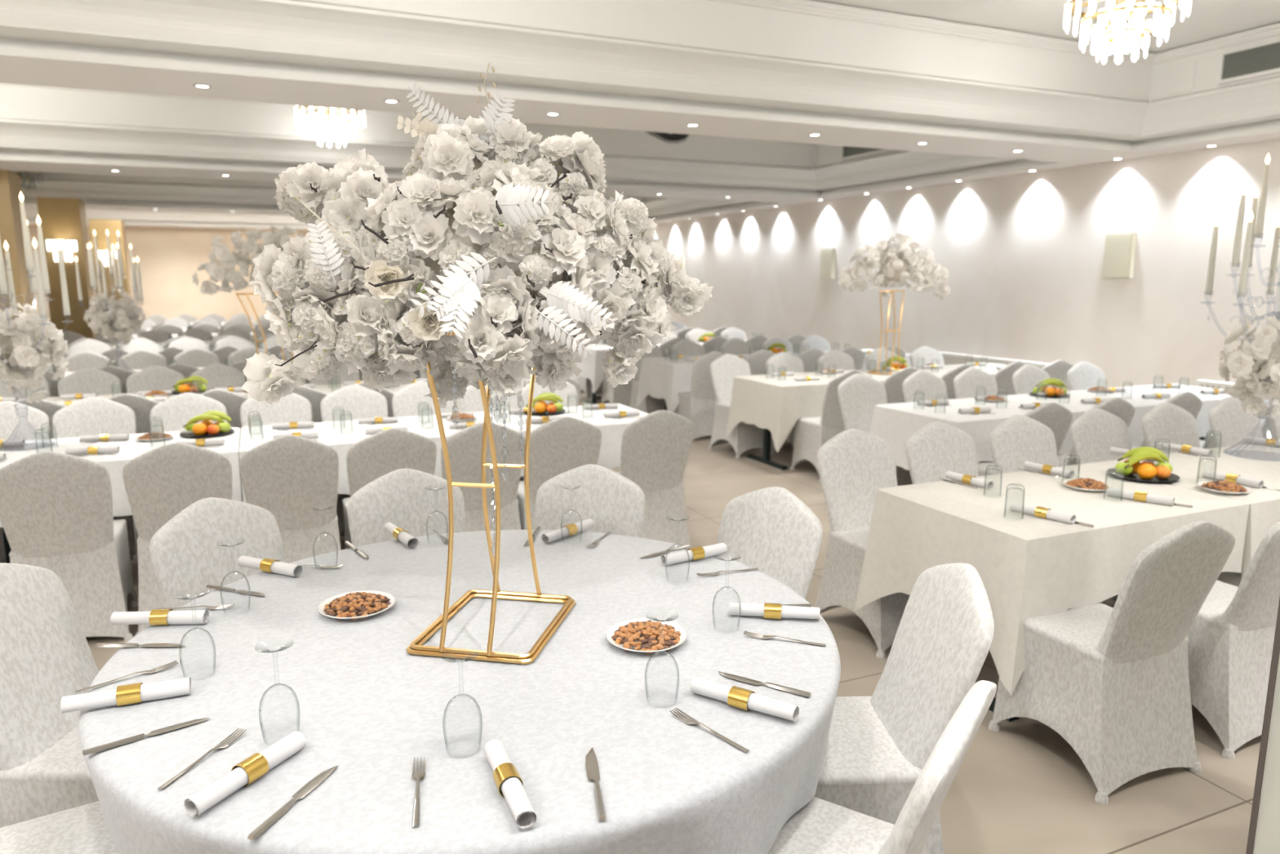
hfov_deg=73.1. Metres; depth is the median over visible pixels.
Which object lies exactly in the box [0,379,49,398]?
banquet chair
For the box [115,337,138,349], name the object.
banquet chair
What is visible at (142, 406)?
banquet chair
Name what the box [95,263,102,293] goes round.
candle
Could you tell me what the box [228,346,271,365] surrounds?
banquet chair
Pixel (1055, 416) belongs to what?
banquet chair
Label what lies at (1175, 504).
knife
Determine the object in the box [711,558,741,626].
wine glass
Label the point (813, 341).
banquet chair
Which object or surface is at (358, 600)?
almond
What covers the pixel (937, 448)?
banquet chair
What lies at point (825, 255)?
grille
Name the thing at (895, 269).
flower arrangement
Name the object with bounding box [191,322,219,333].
banquet chair
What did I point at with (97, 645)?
knife
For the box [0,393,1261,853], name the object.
floor
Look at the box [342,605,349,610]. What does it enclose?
almond
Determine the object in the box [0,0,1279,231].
ceiling
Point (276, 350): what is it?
banquet chair
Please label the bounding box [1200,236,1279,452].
candelabra
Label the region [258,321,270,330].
banquet chair
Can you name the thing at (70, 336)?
banquet chair
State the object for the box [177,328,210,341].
banquet chair
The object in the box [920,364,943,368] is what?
napkin
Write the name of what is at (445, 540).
fork
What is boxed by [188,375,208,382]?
banana
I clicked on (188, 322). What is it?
banquet chair
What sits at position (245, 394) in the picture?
napkin
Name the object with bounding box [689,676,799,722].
napkin
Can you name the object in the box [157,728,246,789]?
fork
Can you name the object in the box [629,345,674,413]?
banquet chair
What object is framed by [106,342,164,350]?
tablecloth
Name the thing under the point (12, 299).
candle
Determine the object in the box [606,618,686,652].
plate
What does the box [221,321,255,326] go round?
tablecloth
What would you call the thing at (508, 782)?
napkin
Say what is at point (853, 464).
banquet chair
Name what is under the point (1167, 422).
banquet chair
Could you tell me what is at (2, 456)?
napkin
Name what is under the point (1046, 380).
banana
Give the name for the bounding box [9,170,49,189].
chandelier
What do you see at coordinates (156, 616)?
napkin
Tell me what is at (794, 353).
tablecloth
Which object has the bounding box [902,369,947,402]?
banquet chair
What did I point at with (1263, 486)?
knife
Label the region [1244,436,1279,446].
napkin
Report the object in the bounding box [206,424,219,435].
peach
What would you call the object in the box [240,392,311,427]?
banquet chair
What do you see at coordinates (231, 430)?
platter
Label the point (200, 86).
recessed light
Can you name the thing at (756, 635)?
fork
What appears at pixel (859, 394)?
banquet chair
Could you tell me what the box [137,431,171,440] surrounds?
nuts
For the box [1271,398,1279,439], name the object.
banquet chair
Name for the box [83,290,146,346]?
flower arrangement
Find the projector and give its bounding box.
[644,131,688,143]
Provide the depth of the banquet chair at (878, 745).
2.15 m
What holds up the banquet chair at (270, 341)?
on the floor
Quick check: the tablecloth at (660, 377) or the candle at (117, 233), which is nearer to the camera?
the candle at (117, 233)
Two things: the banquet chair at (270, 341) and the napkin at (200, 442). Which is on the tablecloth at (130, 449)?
the napkin at (200, 442)
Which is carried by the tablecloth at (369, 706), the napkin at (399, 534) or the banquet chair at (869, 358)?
the napkin at (399, 534)
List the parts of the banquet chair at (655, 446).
seat, backrest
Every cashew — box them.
[368,607,377,613]
[628,640,636,646]
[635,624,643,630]
[635,644,640,650]
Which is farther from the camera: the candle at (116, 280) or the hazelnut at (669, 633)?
the candle at (116, 280)
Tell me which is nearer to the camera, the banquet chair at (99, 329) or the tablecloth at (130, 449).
the tablecloth at (130, 449)
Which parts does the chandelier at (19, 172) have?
frame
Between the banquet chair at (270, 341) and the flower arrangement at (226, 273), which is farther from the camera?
the banquet chair at (270, 341)
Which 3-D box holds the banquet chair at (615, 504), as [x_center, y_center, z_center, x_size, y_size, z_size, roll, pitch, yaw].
[-0.235,0.647,3.224,0.484,0.913,0.580,2,10,10]
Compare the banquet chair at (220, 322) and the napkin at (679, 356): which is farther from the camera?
the banquet chair at (220, 322)
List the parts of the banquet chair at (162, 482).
seat, backrest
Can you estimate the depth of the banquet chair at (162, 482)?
3.95 m
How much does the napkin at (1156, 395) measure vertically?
0.039 m
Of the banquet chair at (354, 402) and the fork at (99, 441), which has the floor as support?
the banquet chair at (354, 402)
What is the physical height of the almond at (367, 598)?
0.011 m
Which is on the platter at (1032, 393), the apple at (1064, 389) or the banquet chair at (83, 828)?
the apple at (1064, 389)
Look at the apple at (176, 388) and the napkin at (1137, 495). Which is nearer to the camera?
the napkin at (1137, 495)
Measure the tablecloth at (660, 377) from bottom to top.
0.570 m
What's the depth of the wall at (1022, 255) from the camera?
9.51 m
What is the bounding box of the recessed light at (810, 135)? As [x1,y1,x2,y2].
[808,133,821,136]
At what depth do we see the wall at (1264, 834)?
2.01 m
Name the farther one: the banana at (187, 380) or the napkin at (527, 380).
the napkin at (527, 380)
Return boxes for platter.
[171,389,209,394]
[179,428,234,437]
[524,408,565,415]
[1029,391,1070,397]
[1106,467,1179,482]
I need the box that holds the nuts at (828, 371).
[817,368,833,372]
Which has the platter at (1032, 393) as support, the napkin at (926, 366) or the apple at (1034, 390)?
the apple at (1034, 390)
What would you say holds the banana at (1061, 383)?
on the apple at (1034, 390)
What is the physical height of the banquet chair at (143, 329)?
0.913 m
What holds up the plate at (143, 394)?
on the tablecloth at (105, 396)
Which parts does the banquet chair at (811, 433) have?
seat, backrest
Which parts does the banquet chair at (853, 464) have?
seat, backrest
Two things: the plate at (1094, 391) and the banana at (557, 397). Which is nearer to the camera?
the banana at (557, 397)
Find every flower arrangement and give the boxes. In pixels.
[0,302,69,403]
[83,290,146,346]
[191,225,303,295]
[241,62,712,557]
[838,232,950,299]
[1217,313,1279,418]
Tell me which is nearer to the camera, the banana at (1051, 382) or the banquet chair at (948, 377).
the banana at (1051, 382)
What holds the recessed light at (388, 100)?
in the ceiling at (1207, 20)
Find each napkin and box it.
[0,396,17,401]
[0,439,25,447]
[0,453,5,460]
[54,400,78,405]
[60,393,97,399]
[60,676,191,713]
[65,445,119,454]
[79,434,129,442]
[110,608,209,625]
[137,390,172,395]
[144,395,168,401]
[174,438,224,446]
[180,429,226,435]
[184,731,306,817]
[214,386,244,391]
[235,392,247,396]
[237,555,302,577]
[271,421,314,429]
[272,431,318,439]
[303,383,315,387]
[343,380,364,386]
[358,417,398,423]
[365,426,407,434]
[383,522,418,548]
[405,377,426,382]
[435,411,473,418]
[448,421,483,428]
[483,739,536,829]
[507,407,537,413]
[524,377,536,382]
[524,416,562,423]
[541,518,594,543]
[583,403,617,409]
[603,410,639,417]
[661,542,727,565]
[668,354,689,358]
[685,357,698,361]
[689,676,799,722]
[728,602,819,620]
[737,355,748,359]
[769,371,794,376]
[794,376,820,381]
[795,349,807,352]
[820,369,844,373]
[862,350,871,354]
[871,366,893,370]
[916,400,949,405]
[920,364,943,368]
[945,471,993,489]
[958,407,991,413]
[964,361,986,365]
[974,395,1005,400]
[995,365,1005,369]
[1009,502,1075,524]
[1020,402,1047,408]
[1023,461,1074,478]
[1035,391,1056,395]
[1080,397,1110,403]
[1099,386,1125,392]
[1106,488,1174,506]
[1109,446,1156,462]
[1142,392,1171,398]
[1153,382,1181,388]
[1162,442,1213,456]
[1200,388,1226,394]
[1202,470,1263,488]
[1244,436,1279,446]
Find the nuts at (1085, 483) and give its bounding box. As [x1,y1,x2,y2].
[1065,477,1108,489]
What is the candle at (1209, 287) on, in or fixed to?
on the candelabra
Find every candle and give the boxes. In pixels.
[0,239,8,293]
[4,240,17,313]
[18,191,33,270]
[26,220,36,293]
[32,237,46,317]
[35,214,50,293]
[57,240,70,315]
[75,256,82,300]
[87,243,93,286]
[88,242,97,287]
[93,229,100,273]
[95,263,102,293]
[100,255,108,300]
[106,229,113,273]
[111,244,119,286]
[115,242,123,287]
[116,230,124,273]
[128,243,136,286]
[133,257,138,299]
[136,257,143,300]
[1204,216,1218,294]
[1231,183,1246,266]
[1237,210,1253,296]
[1248,187,1258,267]
[1254,153,1270,238]
[1266,216,1279,294]
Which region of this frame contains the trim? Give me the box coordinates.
[25,207,315,228]
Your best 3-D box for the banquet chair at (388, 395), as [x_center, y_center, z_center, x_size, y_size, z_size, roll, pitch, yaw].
[-2.078,0.094,6.442,0.484,0.913,0.580,-4,11,-24]
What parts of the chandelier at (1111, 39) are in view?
frame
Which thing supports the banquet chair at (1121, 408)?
on the floor
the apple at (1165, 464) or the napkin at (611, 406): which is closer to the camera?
the apple at (1165, 464)
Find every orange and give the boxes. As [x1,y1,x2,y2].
[178,384,189,393]
[186,382,195,391]
[191,422,207,435]
[200,420,213,426]
[534,402,546,413]
[536,400,546,407]
[772,347,778,353]
[892,362,898,368]
[1044,386,1055,396]
[1124,458,1141,474]
[1137,463,1156,479]
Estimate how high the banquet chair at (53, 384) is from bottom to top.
0.913 m
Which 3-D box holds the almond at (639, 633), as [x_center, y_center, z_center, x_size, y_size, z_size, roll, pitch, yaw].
[-0.005,0.507,2.105,0.019,0.014,0.016,-1,10,-5]
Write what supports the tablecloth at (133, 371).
on the rectangular table
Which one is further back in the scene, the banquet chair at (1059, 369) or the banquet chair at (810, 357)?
the banquet chair at (810, 357)
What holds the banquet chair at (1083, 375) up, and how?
on the floor
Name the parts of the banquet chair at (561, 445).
seat, backrest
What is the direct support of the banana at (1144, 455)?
on the apple at (1165, 464)
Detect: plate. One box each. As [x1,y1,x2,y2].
[134,433,173,441]
[142,392,170,396]
[318,590,395,618]
[446,415,477,422]
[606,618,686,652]
[817,370,835,373]
[981,398,1008,402]
[1062,479,1113,492]
[1085,387,1113,392]
[1196,481,1251,494]
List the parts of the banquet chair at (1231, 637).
seat, backrest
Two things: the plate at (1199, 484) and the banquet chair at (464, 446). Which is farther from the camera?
the banquet chair at (464, 446)
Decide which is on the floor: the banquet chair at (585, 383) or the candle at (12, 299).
the banquet chair at (585, 383)
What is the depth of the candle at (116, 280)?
8.14 m
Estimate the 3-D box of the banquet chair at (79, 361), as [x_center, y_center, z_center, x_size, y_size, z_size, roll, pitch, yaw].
[-5.548,-0.281,8.621,0.484,0.913,0.580,-4,11,-22]
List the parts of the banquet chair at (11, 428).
backrest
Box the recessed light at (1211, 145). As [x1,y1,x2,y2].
[1204,144,1218,146]
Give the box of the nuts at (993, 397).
[983,395,1004,400]
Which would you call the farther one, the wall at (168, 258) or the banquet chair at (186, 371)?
the wall at (168, 258)
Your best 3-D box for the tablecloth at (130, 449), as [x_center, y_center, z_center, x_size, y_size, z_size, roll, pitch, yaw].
[-2.828,0.302,4.661,1.236,0.402,0.863,-4,11,-23]
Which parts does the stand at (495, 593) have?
rod, frame, rod, rod, frame, rod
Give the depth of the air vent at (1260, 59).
6.63 m
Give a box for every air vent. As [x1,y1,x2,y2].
[840,146,893,159]
[1216,37,1279,84]
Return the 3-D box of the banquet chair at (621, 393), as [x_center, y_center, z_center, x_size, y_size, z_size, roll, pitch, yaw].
[-0.204,-0.670,10.890,0.484,0.913,0.580,-4,11,-22]
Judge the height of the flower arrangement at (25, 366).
0.541 m
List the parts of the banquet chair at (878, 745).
seat, backrest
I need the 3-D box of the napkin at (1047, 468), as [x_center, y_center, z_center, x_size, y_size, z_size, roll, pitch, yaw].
[1.885,0.194,3.981,0.043,0.039,0.235,-5,11,-28]
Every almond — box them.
[328,611,334,616]
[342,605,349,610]
[355,606,363,611]
[357,598,364,602]
[365,597,373,601]
[622,637,628,642]
[626,628,634,634]
[632,633,640,639]
[635,631,641,635]
[638,638,648,643]
[644,644,652,648]
[644,648,653,653]
[651,630,659,635]
[654,644,663,649]
[657,635,664,640]
[662,644,671,651]
[663,635,670,640]
[664,640,671,645]
[667,639,675,644]
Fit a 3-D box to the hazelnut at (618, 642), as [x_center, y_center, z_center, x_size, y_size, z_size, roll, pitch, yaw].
[-0.054,0.525,2.101,0.015,0.015,0.015,1,10,3]
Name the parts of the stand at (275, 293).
rod, rod, frame, rod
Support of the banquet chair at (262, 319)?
on the floor
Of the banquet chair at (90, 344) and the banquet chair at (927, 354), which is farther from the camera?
the banquet chair at (90, 344)
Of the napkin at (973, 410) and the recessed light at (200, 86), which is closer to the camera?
the recessed light at (200, 86)
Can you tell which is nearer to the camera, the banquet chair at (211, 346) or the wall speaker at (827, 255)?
the banquet chair at (211, 346)
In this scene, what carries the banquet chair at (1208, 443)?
on the floor
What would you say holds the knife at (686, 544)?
on the tablecloth at (369, 706)
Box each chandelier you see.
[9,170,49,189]
[293,105,365,148]
[1063,0,1191,64]
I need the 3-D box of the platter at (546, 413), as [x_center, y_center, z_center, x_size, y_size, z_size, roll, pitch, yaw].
[-0.642,-0.101,5.770,0.286,0.016,0.286,-4,11,-23]
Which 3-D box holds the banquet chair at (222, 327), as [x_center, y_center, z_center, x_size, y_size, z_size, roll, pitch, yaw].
[-7.148,-1.421,15.256,0.484,0.913,0.580,-4,11,-23]
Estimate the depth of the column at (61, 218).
12.60 m
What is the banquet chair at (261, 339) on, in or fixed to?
on the floor
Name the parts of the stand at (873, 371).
rod, frame, rod, frame, rod, rod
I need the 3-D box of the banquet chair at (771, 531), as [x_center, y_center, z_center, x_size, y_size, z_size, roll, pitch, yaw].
[0.283,0.696,2.940,0.580,0.913,0.484,-8,13,-41]
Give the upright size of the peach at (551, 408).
0.058 m
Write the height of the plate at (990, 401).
0.018 m
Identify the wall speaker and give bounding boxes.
[676,256,684,270]
[819,248,835,278]
[1102,233,1136,278]
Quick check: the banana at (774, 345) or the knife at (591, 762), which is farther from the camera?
the banana at (774, 345)
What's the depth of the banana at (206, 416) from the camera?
4.93 m
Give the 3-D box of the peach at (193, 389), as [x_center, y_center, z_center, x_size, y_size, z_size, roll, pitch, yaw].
[-3.474,-0.293,6.712,0.066,0.058,0.066,-6,12,-33]
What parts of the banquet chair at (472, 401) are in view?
backrest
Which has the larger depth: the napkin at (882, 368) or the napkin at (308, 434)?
the napkin at (882, 368)
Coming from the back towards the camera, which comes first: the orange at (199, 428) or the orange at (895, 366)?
the orange at (895, 366)
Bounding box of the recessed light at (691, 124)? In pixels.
[685,123,699,126]
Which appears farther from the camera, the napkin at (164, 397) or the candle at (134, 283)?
the candle at (134, 283)
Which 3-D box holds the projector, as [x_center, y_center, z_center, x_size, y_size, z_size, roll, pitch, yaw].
[0.267,-3.207,8.981,0.520,0.460,0.275,0,10,0]
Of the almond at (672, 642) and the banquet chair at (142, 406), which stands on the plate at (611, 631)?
the almond at (672, 642)
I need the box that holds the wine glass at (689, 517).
[665,516,689,577]
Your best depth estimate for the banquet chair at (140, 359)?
8.96 m
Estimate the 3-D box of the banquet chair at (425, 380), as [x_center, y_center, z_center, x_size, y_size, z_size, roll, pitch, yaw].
[-1.676,0.064,6.617,0.484,0.913,0.580,-4,11,-23]
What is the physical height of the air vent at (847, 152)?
0.230 m
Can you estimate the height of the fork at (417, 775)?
0.009 m
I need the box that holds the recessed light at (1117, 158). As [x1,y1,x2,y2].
[1111,157,1123,159]
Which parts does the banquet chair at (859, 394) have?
backrest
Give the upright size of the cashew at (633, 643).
0.013 m
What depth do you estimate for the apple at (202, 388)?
6.74 m
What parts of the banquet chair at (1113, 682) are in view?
seat, backrest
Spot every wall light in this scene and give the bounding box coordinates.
[45,239,77,262]
[97,249,116,266]
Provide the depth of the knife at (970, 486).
3.75 m
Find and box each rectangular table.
[2,527,11,563]
[584,382,598,404]
[663,398,666,410]
[746,428,787,470]
[988,594,1118,721]
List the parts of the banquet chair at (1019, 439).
backrest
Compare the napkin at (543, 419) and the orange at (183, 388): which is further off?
the orange at (183, 388)
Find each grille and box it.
[676,257,682,270]
[820,249,831,277]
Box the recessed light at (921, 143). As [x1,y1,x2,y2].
[915,142,928,144]
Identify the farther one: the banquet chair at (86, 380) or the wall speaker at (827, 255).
the wall speaker at (827, 255)
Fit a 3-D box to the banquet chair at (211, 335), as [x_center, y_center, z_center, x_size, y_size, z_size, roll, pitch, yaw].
[-6.778,-1.078,13.262,0.484,0.913,0.580,-4,11,-22]
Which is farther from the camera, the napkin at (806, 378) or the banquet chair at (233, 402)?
the napkin at (806, 378)
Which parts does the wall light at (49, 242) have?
frame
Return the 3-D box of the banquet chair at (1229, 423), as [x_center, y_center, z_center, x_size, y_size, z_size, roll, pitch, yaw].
[3.775,0.308,5.194,0.484,0.913,0.580,-4,11,-22]
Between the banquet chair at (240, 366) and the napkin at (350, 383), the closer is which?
the napkin at (350, 383)
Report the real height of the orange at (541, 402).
0.072 m
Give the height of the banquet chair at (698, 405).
0.913 m
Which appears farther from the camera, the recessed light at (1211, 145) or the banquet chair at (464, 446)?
the recessed light at (1211, 145)
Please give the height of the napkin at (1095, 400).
0.039 m
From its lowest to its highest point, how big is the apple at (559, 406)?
0.067 m
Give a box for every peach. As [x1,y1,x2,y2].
[188,385,198,392]
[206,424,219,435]
[546,404,555,413]
[899,364,906,368]
[1054,388,1064,395]
[1140,460,1155,466]
[1155,465,1170,479]
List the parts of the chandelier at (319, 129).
frame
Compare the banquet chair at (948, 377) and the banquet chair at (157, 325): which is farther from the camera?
the banquet chair at (157, 325)
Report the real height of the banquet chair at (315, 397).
0.913 m
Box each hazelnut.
[349,606,355,612]
[367,607,373,612]
[614,639,621,644]
[627,636,634,641]
[658,640,665,645]
[666,631,673,635]
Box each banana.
[172,377,203,387]
[180,377,208,384]
[182,413,224,427]
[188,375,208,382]
[194,412,231,422]
[201,410,231,419]
[526,395,558,406]
[533,394,563,403]
[537,392,563,399]
[699,333,713,338]
[767,344,783,350]
[886,357,904,365]
[887,356,906,363]
[1035,377,1064,386]
[1036,380,1062,390]
[1044,379,1066,386]
[1117,446,1163,461]
[1124,448,1168,462]
[1124,452,1164,468]
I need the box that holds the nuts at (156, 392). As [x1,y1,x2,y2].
[144,390,168,396]
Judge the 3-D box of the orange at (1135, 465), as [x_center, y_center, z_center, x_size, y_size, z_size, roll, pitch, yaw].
[2.250,0.179,3.947,0.078,0.072,0.078,3,10,17]
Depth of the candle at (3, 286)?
4.30 m
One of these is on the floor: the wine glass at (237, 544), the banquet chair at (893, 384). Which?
the banquet chair at (893, 384)
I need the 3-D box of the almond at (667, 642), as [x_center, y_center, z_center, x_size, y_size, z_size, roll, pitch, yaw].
[0.065,0.523,2.087,0.025,0.010,0.015,9,13,37]
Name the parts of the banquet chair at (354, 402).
backrest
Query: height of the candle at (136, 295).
0.402 m
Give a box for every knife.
[82,717,210,755]
[94,643,186,647]
[205,584,266,595]
[247,764,337,839]
[344,541,368,559]
[524,526,541,546]
[585,747,606,819]
[640,542,690,557]
[718,671,811,697]
[781,603,812,607]
[937,477,977,488]
[1017,467,1058,477]
[1073,520,1093,527]
[1102,452,1144,461]
[1156,448,1198,456]
[1173,502,1192,507]
[1242,442,1279,448]
[1262,485,1279,491]
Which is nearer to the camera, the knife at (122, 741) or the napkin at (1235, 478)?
the knife at (122, 741)
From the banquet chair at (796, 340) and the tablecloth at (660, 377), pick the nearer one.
the tablecloth at (660, 377)
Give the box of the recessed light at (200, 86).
[192,84,211,88]
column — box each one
[0,169,35,319]
[35,196,98,339]
[88,219,131,311]
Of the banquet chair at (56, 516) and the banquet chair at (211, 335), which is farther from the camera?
the banquet chair at (211, 335)
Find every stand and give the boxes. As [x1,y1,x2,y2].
[235,292,303,392]
[406,330,575,664]
[867,289,905,374]
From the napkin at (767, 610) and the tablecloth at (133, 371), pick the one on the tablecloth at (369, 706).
the napkin at (767, 610)
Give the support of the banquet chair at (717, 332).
on the floor
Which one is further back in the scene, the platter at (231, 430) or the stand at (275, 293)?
the stand at (275, 293)
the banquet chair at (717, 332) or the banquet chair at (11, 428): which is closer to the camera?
the banquet chair at (11, 428)
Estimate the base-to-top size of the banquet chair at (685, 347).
0.913 m
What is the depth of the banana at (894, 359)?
8.44 m
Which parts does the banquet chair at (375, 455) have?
seat, backrest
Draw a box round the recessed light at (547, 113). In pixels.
[546,112,559,115]
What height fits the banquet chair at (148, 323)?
0.913 m
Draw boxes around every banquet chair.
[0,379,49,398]
[0,400,49,560]
[0,451,138,641]
[0,563,98,827]
[0,800,117,853]
[3,359,52,371]
[15,397,66,439]
[43,370,64,397]
[48,331,84,344]
[51,351,72,372]
[52,396,137,559]
[57,368,120,397]
[63,351,111,372]
[67,337,88,353]
[69,338,111,354]
[93,333,121,343]
[97,327,102,333]
[97,365,133,393]
[98,348,129,367]
[106,393,159,433]
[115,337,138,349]
[117,349,166,369]
[120,337,160,352]
[122,442,232,635]
[126,365,186,393]
[133,326,146,334]
[136,328,170,342]
[140,318,155,328]
[146,314,168,323]
[146,318,158,324]
[149,497,285,609]
[150,392,226,431]
[151,322,167,328]
[154,323,183,333]
[154,328,173,338]
[156,346,186,366]
[163,335,186,349]
[164,318,188,328]
[165,363,199,384]
[168,337,207,350]
[173,317,190,325]
[173,347,219,367]
[176,314,197,322]
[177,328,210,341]
[186,321,201,330]
[190,363,245,390]
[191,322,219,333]
[191,328,212,341]
[194,317,219,327]
[200,389,248,428]
[204,313,225,322]
[207,316,221,327]
[208,334,230,351]
[210,345,240,365]
[214,335,252,349]
[217,327,249,340]
[219,321,235,332]
[222,327,250,340]
[224,316,249,324]
[224,321,253,332]
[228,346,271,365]
[228,360,247,382]
[231,313,253,321]
[239,435,341,563]
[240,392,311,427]
[253,320,270,332]
[253,333,275,348]
[254,316,269,325]
[255,326,274,338]
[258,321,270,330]
[261,335,276,350]
[264,344,287,358]
[279,349,293,363]
[292,385,328,422]
[296,367,306,383]
[309,362,359,385]
[320,384,387,537]
[342,427,436,548]
[346,468,465,546]
[355,382,393,417]
[358,369,364,381]
[391,381,455,417]
[396,379,426,392]
[413,369,420,378]
[419,355,451,379]
[440,422,524,532]
[458,383,524,480]
[516,416,601,529]
[521,380,577,408]
[534,464,644,537]
[566,377,581,405]
[575,339,603,399]
[601,364,632,406]
[615,409,693,546]
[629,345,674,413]
[659,337,683,357]
[662,332,677,342]
[671,321,686,332]
[671,339,705,355]
[674,351,724,441]
[675,327,694,339]
[685,328,711,341]
[702,336,728,354]
[708,354,775,457]
[711,326,728,337]
[716,486,822,598]
[720,327,746,339]
[721,337,753,354]
[744,350,775,375]
[746,334,768,352]
[762,336,793,352]
[765,351,804,452]
[767,680,996,853]
[785,333,807,351]
[790,369,866,481]
[795,347,825,372]
[801,335,831,351]
[813,563,994,853]
[815,428,910,657]
[817,349,854,370]
[837,373,912,485]
[840,346,865,369]
[865,347,898,368]
[883,345,906,364]
[883,367,919,404]
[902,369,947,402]
[905,422,978,484]
[910,346,944,367]
[941,364,973,399]
[953,367,998,399]
[977,402,1072,475]
[987,520,1235,804]
[990,414,1117,605]
[994,361,1025,395]
[1012,364,1052,394]
[1041,359,1073,389]
[1057,397,1134,466]
[1066,361,1106,391]
[1071,408,1131,464]
[1131,391,1202,448]
[1142,402,1200,453]
[1186,520,1279,759]
[1200,395,1262,448]
[1204,397,1276,440]
[1208,396,1262,448]
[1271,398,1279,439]
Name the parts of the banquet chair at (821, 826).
seat, backrest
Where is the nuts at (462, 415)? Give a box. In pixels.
[449,413,475,419]
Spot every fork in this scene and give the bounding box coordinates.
[71,453,115,456]
[75,660,178,693]
[84,440,120,442]
[156,603,235,609]
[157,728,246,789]
[276,428,310,430]
[299,564,342,568]
[363,422,397,424]
[412,755,425,826]
[431,528,453,543]
[586,531,611,546]
[669,707,749,752]
[696,568,758,576]
[742,631,826,645]
[971,413,995,414]
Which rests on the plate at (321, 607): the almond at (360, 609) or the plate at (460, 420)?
the almond at (360, 609)
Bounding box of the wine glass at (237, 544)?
[220,543,250,606]
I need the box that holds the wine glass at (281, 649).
[258,647,300,738]
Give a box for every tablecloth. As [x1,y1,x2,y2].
[0,426,243,527]
[17,396,60,401]
[55,389,244,402]
[78,529,840,853]
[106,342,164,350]
[128,367,203,373]
[133,333,178,337]
[203,339,255,351]
[210,332,257,340]
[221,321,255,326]
[239,414,462,502]
[246,383,404,398]
[401,375,537,412]
[454,403,648,476]
[571,344,660,393]
[635,355,744,412]
[726,372,882,452]
[732,351,799,355]
[823,349,911,369]
[840,367,946,384]
[854,464,1249,695]
[870,397,1076,470]
[915,363,1007,377]
[939,351,1070,391]
[1003,389,1164,446]
[1080,444,1279,581]
[1085,383,1268,437]
[1195,379,1275,406]
[1240,443,1279,452]
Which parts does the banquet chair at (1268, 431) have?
backrest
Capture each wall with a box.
[27,224,432,321]
[612,138,1279,387]
[1245,597,1279,853]
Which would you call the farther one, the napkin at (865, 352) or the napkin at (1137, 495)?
the napkin at (865, 352)
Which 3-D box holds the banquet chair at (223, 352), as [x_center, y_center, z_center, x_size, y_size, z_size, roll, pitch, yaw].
[-4.655,-0.487,9.823,0.484,0.913,0.580,-4,11,-23]
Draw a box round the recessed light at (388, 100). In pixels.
[383,98,399,102]
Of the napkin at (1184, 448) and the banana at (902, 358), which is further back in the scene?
the banana at (902, 358)
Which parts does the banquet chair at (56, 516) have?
backrest, seat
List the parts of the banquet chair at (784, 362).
backrest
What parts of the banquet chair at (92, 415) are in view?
backrest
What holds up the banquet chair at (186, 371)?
on the floor
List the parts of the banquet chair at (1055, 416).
seat, backrest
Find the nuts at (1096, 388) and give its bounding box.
[1088,386,1111,391]
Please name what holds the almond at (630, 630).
on the plate at (611, 631)
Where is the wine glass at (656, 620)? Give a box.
[644,618,679,699]
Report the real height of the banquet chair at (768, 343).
0.913 m
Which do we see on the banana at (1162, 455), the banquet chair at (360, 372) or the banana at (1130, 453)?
the banana at (1130, 453)
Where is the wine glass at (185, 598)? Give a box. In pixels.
[178,594,216,675]
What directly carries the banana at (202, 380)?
on the apple at (176, 388)
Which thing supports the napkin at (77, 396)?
on the tablecloth at (105, 396)
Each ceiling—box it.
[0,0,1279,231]
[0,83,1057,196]
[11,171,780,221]
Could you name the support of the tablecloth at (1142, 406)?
on the rectangular table
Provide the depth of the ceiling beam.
5.77 m
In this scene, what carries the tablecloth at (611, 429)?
on the rectangular table
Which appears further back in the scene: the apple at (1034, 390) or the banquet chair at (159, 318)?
the banquet chair at (159, 318)
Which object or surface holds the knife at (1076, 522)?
on the tablecloth at (1031, 566)
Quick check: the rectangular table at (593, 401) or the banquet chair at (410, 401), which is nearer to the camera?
the banquet chair at (410, 401)
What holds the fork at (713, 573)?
on the tablecloth at (369, 706)
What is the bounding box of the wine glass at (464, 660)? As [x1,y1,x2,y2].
[442,658,482,748]
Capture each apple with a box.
[174,384,181,391]
[184,422,195,431]
[197,383,207,391]
[217,422,230,432]
[553,401,563,411]
[1032,386,1042,394]
[1057,386,1066,395]
[1115,460,1133,475]
[1154,460,1172,473]
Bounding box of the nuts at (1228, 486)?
[1200,480,1247,493]
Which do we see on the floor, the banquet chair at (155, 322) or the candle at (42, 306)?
the banquet chair at (155, 322)
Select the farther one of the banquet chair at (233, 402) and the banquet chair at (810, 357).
the banquet chair at (810, 357)
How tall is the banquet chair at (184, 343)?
0.913 m
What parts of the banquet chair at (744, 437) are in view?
seat, backrest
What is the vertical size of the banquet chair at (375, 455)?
0.913 m
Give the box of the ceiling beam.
[0,0,1279,151]
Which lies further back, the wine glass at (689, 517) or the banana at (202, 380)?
the banana at (202, 380)
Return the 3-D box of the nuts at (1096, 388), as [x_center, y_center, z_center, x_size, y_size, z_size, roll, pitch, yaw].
[3.646,-0.302,6.842,0.158,0.040,0.156,-6,11,-29]
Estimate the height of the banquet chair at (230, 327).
0.913 m
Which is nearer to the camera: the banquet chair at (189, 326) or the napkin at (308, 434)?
the napkin at (308, 434)
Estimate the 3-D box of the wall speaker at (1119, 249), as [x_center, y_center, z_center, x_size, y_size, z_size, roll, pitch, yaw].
[4.751,-1.695,8.563,0.052,0.430,0.300,-4,11,-23]
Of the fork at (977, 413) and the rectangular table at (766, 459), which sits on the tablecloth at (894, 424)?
the fork at (977, 413)

